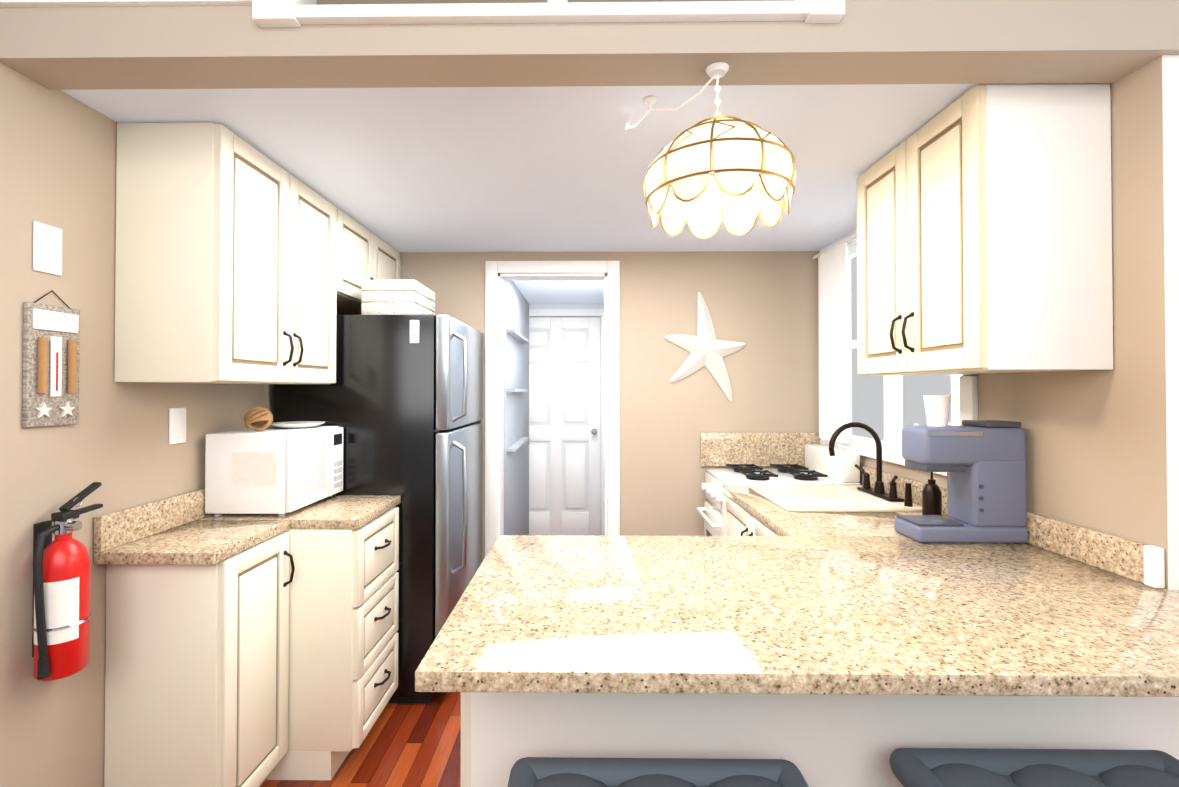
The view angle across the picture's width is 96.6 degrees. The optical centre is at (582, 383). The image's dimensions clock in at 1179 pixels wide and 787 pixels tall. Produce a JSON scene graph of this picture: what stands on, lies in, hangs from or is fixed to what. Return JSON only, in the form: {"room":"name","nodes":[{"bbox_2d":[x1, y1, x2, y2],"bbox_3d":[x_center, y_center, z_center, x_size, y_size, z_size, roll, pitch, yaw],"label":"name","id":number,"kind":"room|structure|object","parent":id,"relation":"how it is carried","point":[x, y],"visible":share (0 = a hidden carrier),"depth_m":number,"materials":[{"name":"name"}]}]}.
{"room":"kitchen","nodes":[
{"label":"kitchen","id":0,"kind":"room"},
{"bbox_2d":[0,63,272,786],"bbox_3d":[-1.454,-0.578,0.254,0.120,3.900,5.810,0,-1,1],"label":"wall","id":1,"kind":"structure","parent":0,"point":[58,155],"depth_m":1.41,"materials":[{"name":"beige paint"}]},
{"bbox_2d":[33,221,61,275],"bbox_3d":[-1.375,-0.346,1.353,0.010,0.124,0.070,0,-1,1],"label":"switch plate","id":2,"kind":"object","parent":1,"relation":"attached to","point":[47,248],"visible":1,"depth_m":1.35,"materials":[{"name":"white plastic"}]},
{"bbox_2d":[22,290,79,426],"bbox_3d":[-1.366,-0.066,1.362,0.029,0.352,0.134,0,-1,1],"label":"wall hanging","id":3,"kind":"object","parent":1,"relation":"attached to","point":[51,349],"visible":1,"depth_m":1.35,"materials":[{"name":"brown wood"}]},
{"bbox_2d":[31,482,102,680],"bbox_3d":[-1.323,0.505,1.348,0.114,0.475,0.174,0,-1,1],"label":"fire extinguisher","id":4,"kind":"object","parent":1,"relation":"attached to","point":[61,617],"visible":1,"depth_m":1.31,"materials":[{"name":"red metal"}]},
{"bbox_2d":[169,408,185,443],"bbox_3d":[-1.371,0.144,1.781,0.009,0.120,0.070,0,-1,1],"label":"electrical outlet","id":5,"kind":"object","parent":1,"relation":"attached to","point":[177,425],"visible":1,"depth_m":1.77,"materials":[{"name":"white plastic"}]},
{"bbox_2d":[114,122,341,383],"bbox_3d":[-1.216,-0.383,1.905,0.311,0.766,0.720,0,-1,1],"label":"upper cabinet","id":6,"kind":"object","parent":1,"relation":"attached to","point":[239,260],"depth_m":1.55,"materials":[{"name":"beige wood"}]},
{"bbox_2d":[342,212,400,314],"bbox_3d":[-1.208,-0.575,2.651,0.311,0.366,0.764,0,-1,1],"label":"upper cabinet","id":7,"kind":"object","parent":1,"relation":"attached to","point":[365,256],"depth_m":2.53,"materials":[{"name":"beige wood"}]},
{"bbox_2d":[260,692,460,786],"bbox_3d":[-0.005,1.415,1.412,6.400,0.060,8.200,0,-1,1],"label":"floor","id":8,"kind":"structure","parent":0,"point":[410,745],"depth_m":1.98,"materials":[{"name":"brown wood"}]},
{"bbox_2d":[94,488,400,786],"bbox_3d":[-1.062,0.885,1.871,0.621,1.010,0.802,0,-1,1],"label":"base cabinet","id":9,"kind":"object","parent":8,"relation":"on","point":[250,650],"visible":1,"depth_m":1.66,"materials":[{"name":"beige wood"}]},
{"bbox_2d":[205,426,342,516],"bbox_3d":[-1.187,0.331,2.069,0.312,0.299,0.407,0,-1,1],"label":"microwave","id":10,"kind":"object","parent":9,"relation":"on","point":[280,472],"visible":0.98,"depth_m":1.87,"materials":[{"name":"white plastic"}]},
{"bbox_2d":[244,406,272,430],"bbox_3d":[-1.214,0.133,1.969,0.093,0.093,0.093,0,-1,1],"label":"ball","id":11,"kind":"object","parent":10,"relation":"on","point":[251,422],"visible":1,"depth_m":1.95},
{"bbox_2d":[271,421,324,427],"bbox_3d":[-1.172,0.172,2.159,0.210,0.020,0.210,0,-1,1],"label":"dish","id":12,"kind":"object","parent":10,"relation":"on","point":[298,424],"visible":0.94,"depth_m":2.12,"materials":[{"name":"white ceramic"}]},
{"bbox_2d":[273,314,482,702],"bbox_3d":[-0.927,0.550,2.645,0.838,1.695,0.734,0,-1,1],"label":"fridge","id":13,"kind":"object","parent":8,"relation":"on","point":[400,401],"visible":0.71,"depth_m":2.28,"materials":[{"name":"black metal"}]},
{"bbox_2d":[361,280,434,314],"bbox_3d":[-0.873,-0.382,2.521,0.240,0.166,0.320,0,-1,1],"label":"crate","id":14,"kind":"object","parent":13,"relation":"on","point":[386,297],"visible":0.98,"depth_m":2.36,"materials":[{"name":"white wood"}]},
{"bbox_2d":[507,757,808,786],"bbox_3d":[0.137,1.050,0.754,0.560,0.655,0.560,0,-1,1],"label":"stool","id":15,"kind":"object","parent":8,"relation":"on","point":[597,772],"visible":1,"depth_m":0.99,"materials":[{"name":"black leather"}]},
{"bbox_2d":[700,433,710,465],"bbox_3d":[1.019,0.377,2.989,0.689,0.187,0.016,0,-1,1],"label":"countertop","id":16,"kind":"structure","parent":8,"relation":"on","point":[705,438],"depth_m":2.98,"materials":[{"name":"stone"}]},
{"bbox_2d":[696,444,859,535],"bbox_3d":[0.984,0.869,2.739,0.702,1.060,0.454,0,-1,1],"label":"stove","id":17,"kind":"object","parent":8,"relation":"on","point":[822,466],"visible":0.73,"depth_m":2.66,"materials":[{"name":"white metal"}]},
{"bbox_2d":[415,498,1178,786],"bbox_3d":[0.812,0.883,1.244,2.159,1.001,0.810,0,-1,1],"label":"countertop","id":18,"kind":"structure","parent":8,"relation":"on","point":[833,636],"depth_m":1.12,"materials":[{"name":"stone"}]},
{"bbox_2d":[711,422,1135,541],"bbox_3d":[0.996,0.775,1.868,0.712,1.230,1.277,0,-1,1],"label":"countertop","id":19,"kind":"structure","parent":8,"relation":"on","point":[870,509],"depth_m":2.20,"materials":[{"name":"stone"}]},
{"bbox_2d":[919,470,941,515],"bbox_3d":[1.242,0.387,1.878,0.076,0.184,0.060,0,-1,1],"label":"soap pump","id":20,"kind":"object","parent":19,"relation":"on","point":[931,498],"visible":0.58,"depth_m":1.86,"materials":[{"name":"brown metal"}]},
{"bbox_2d":[895,395,1027,542],"bbox_3d":[1.160,0.257,1.620,0.327,0.439,0.132,0,-1,1],"label":"coffee maker","id":21,"kind":"object","parent":19,"relation":"on","point":[982,463],"visible":1,"depth_m":1.56,"materials":[{"name":"blue"}]},
{"bbox_2d":[889,748,1178,786],"bbox_3d":[0.887,1.051,0.780,0.560,0.655,0.560,0,-1,1],"label":"stool","id":22,"kind":"object","parent":8,"relation":"on","point":[945,767],"visible":1,"depth_m":1.01,"materials":[{"name":"black leather"}]},
{"bbox_2d":[61,84,975,251],"bbox_3d":[-0.007,-0.817,2.186,2.730,0.100,1.680,0,-1,1],"label":"ceiling","id":23,"kind":"structure","parent":0,"point":[488,169],"depth_m":1.71,"materials":[{"name":"white paint"}]},
{"bbox_2d":[626,62,795,239],"bbox_3d":[0.314,-0.583,1.312,0.386,0.384,0.438,0,-1,1],"label":"pendant lamp","id":24,"kind":"object","parent":23,"relation":"hanging from","point":[705,178],"visible":1,"depth_m":1.16,"materials":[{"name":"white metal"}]},
{"bbox_2d":[504,280,603,535],"bbox_3d":[-0.200,0.263,4.047,1.450,2.300,1.820,0,-1,1],"label":"wall","id":25,"kind":"structure","parent":0,"point":[524,300],"depth_m":4.20,"materials":[{"name":"grey paint"}]},
{"bbox_2d":[529,318,600,535],"bbox_3d":[-0.246,0.402,4.865,0.830,2.030,0.113,0,-1,1],"label":"hall door","id":26,"kind":"structure","parent":25,"relation":"in","point":[565,426],"depth_m":4.89,"materials":[{"name":"white wood"}]},
{"bbox_2d":[316,0,792,4],"bbox_3d":[0.765,-1.687,2.147,4.275,1.640,1.759,0,-1,1],"label":"wall","id":27,"kind":"structure","parent":0,"point":[328,2],"depth_m":2.25,"materials":[{"name":"beige"}]},
{"bbox_2d":[0,0,1178,89],"bbox_3d":[0.755,-0.822,1.272,4.275,0.120,0.130,0,-1,1],"label":"header beam","id":28,"kind":"structure","parent":0,"point":[860,42],"depth_m":1.23,"materials":[{"name":"beige paint"}]},
{"bbox_2d":[399,251,819,561],"bbox_3d":[0.004,-0.547,3.083,2.970,3.900,0.120,0,-1,1],"label":"wall","id":29,"kind":"structure","parent":0,"point":[763,305],"depth_m":3.01,"materials":[{"name":"beige paint"}]},
{"bbox_2d":[485,261,619,556],"bbox_3d":[-0.172,0.350,3.066,0.770,2.105,0.138,0,-1,1],"label":"door frame","id":30,"kind":"structure","parent":29,"relation":"attached to","point":[608,272],"depth_m":3.00,"materials":[{"name":"white wood"}]},
{"bbox_2d":[665,292,745,400],"bbox_3d":[0.701,-0.210,2.984,0.462,0.624,0.038,0,-1,1],"label":"art","id":31,"kind":"object","parent":29,"relation":"attached to","point":[706,348],"visible":1,"depth_m":2.99},
{"bbox_2d":[843,83,1118,536],"bbox_3d":[1.419,-0.556,2.226,0.120,3.900,1.800,0,-1,1],"label":"wall","id":32,"kind":"structure","parent":0,"point":[1068,420],"depth_m":1.46,"materials":[{"name":"beige paint"}]},
{"bbox_2d":[820,228,977,475],"bbox_3d":[1.409,-0.209,2.388,0.144,1.108,1.180,0,-1,1],"label":"window","id":33,"kind":"structure","parent":32,"relation":"in","point":[891,442],"depth_m":2.38,"materials":[{"name":"white"}]},
{"bbox_2d":[813,231,856,443],"bbox_3d":[1.302,-0.213,2.484,0.035,1.018,0.940,0,-1,1],"label":"window blind","id":34,"kind":"object","parent":33,"relation":"hanging from","point":[833,335],"visible":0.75,"depth_m":2.73,"materials":[{"name":"white fabric"}]},
{"bbox_2d":[857,83,1112,374],"bbox_3d":[1.164,-0.400,1.642,0.371,0.737,0.612,0,-1,1],"label":"upper cabinet","id":35,"kind":"object","parent":32,"relation":"attached to","point":[984,228],"visible":1,"depth_m":1.34,"materials":[{"name":"beige wood"}]},
{"bbox_2d":[1114,55,1178,590],"bbox_3d":[2.119,-0.567,1.263,1.546,3.900,0.110,0,-1,1],"label":"wall","id":36,"kind":"structure","parent":0,"point":[1147,169],"depth_m":1.25,"materials":[{"name":"beige paint"}]},
{"bbox_2d":[0,0,844,27],"bbox_3d":[0.756,-1.522,1.384,4.275,1.388,0.420,0,-1,1],"label":"trim","id":37,"kind":"structure","parent":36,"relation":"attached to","point":[279,13],"depth_m":1.20,"materials":[{"name":"white"}]},
{"label":"outside","id":38,"kind":"structure","parent":0,"visible":0},
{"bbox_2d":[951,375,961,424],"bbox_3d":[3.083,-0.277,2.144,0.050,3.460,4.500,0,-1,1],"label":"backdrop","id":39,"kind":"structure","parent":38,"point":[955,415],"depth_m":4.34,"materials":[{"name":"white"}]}
]}

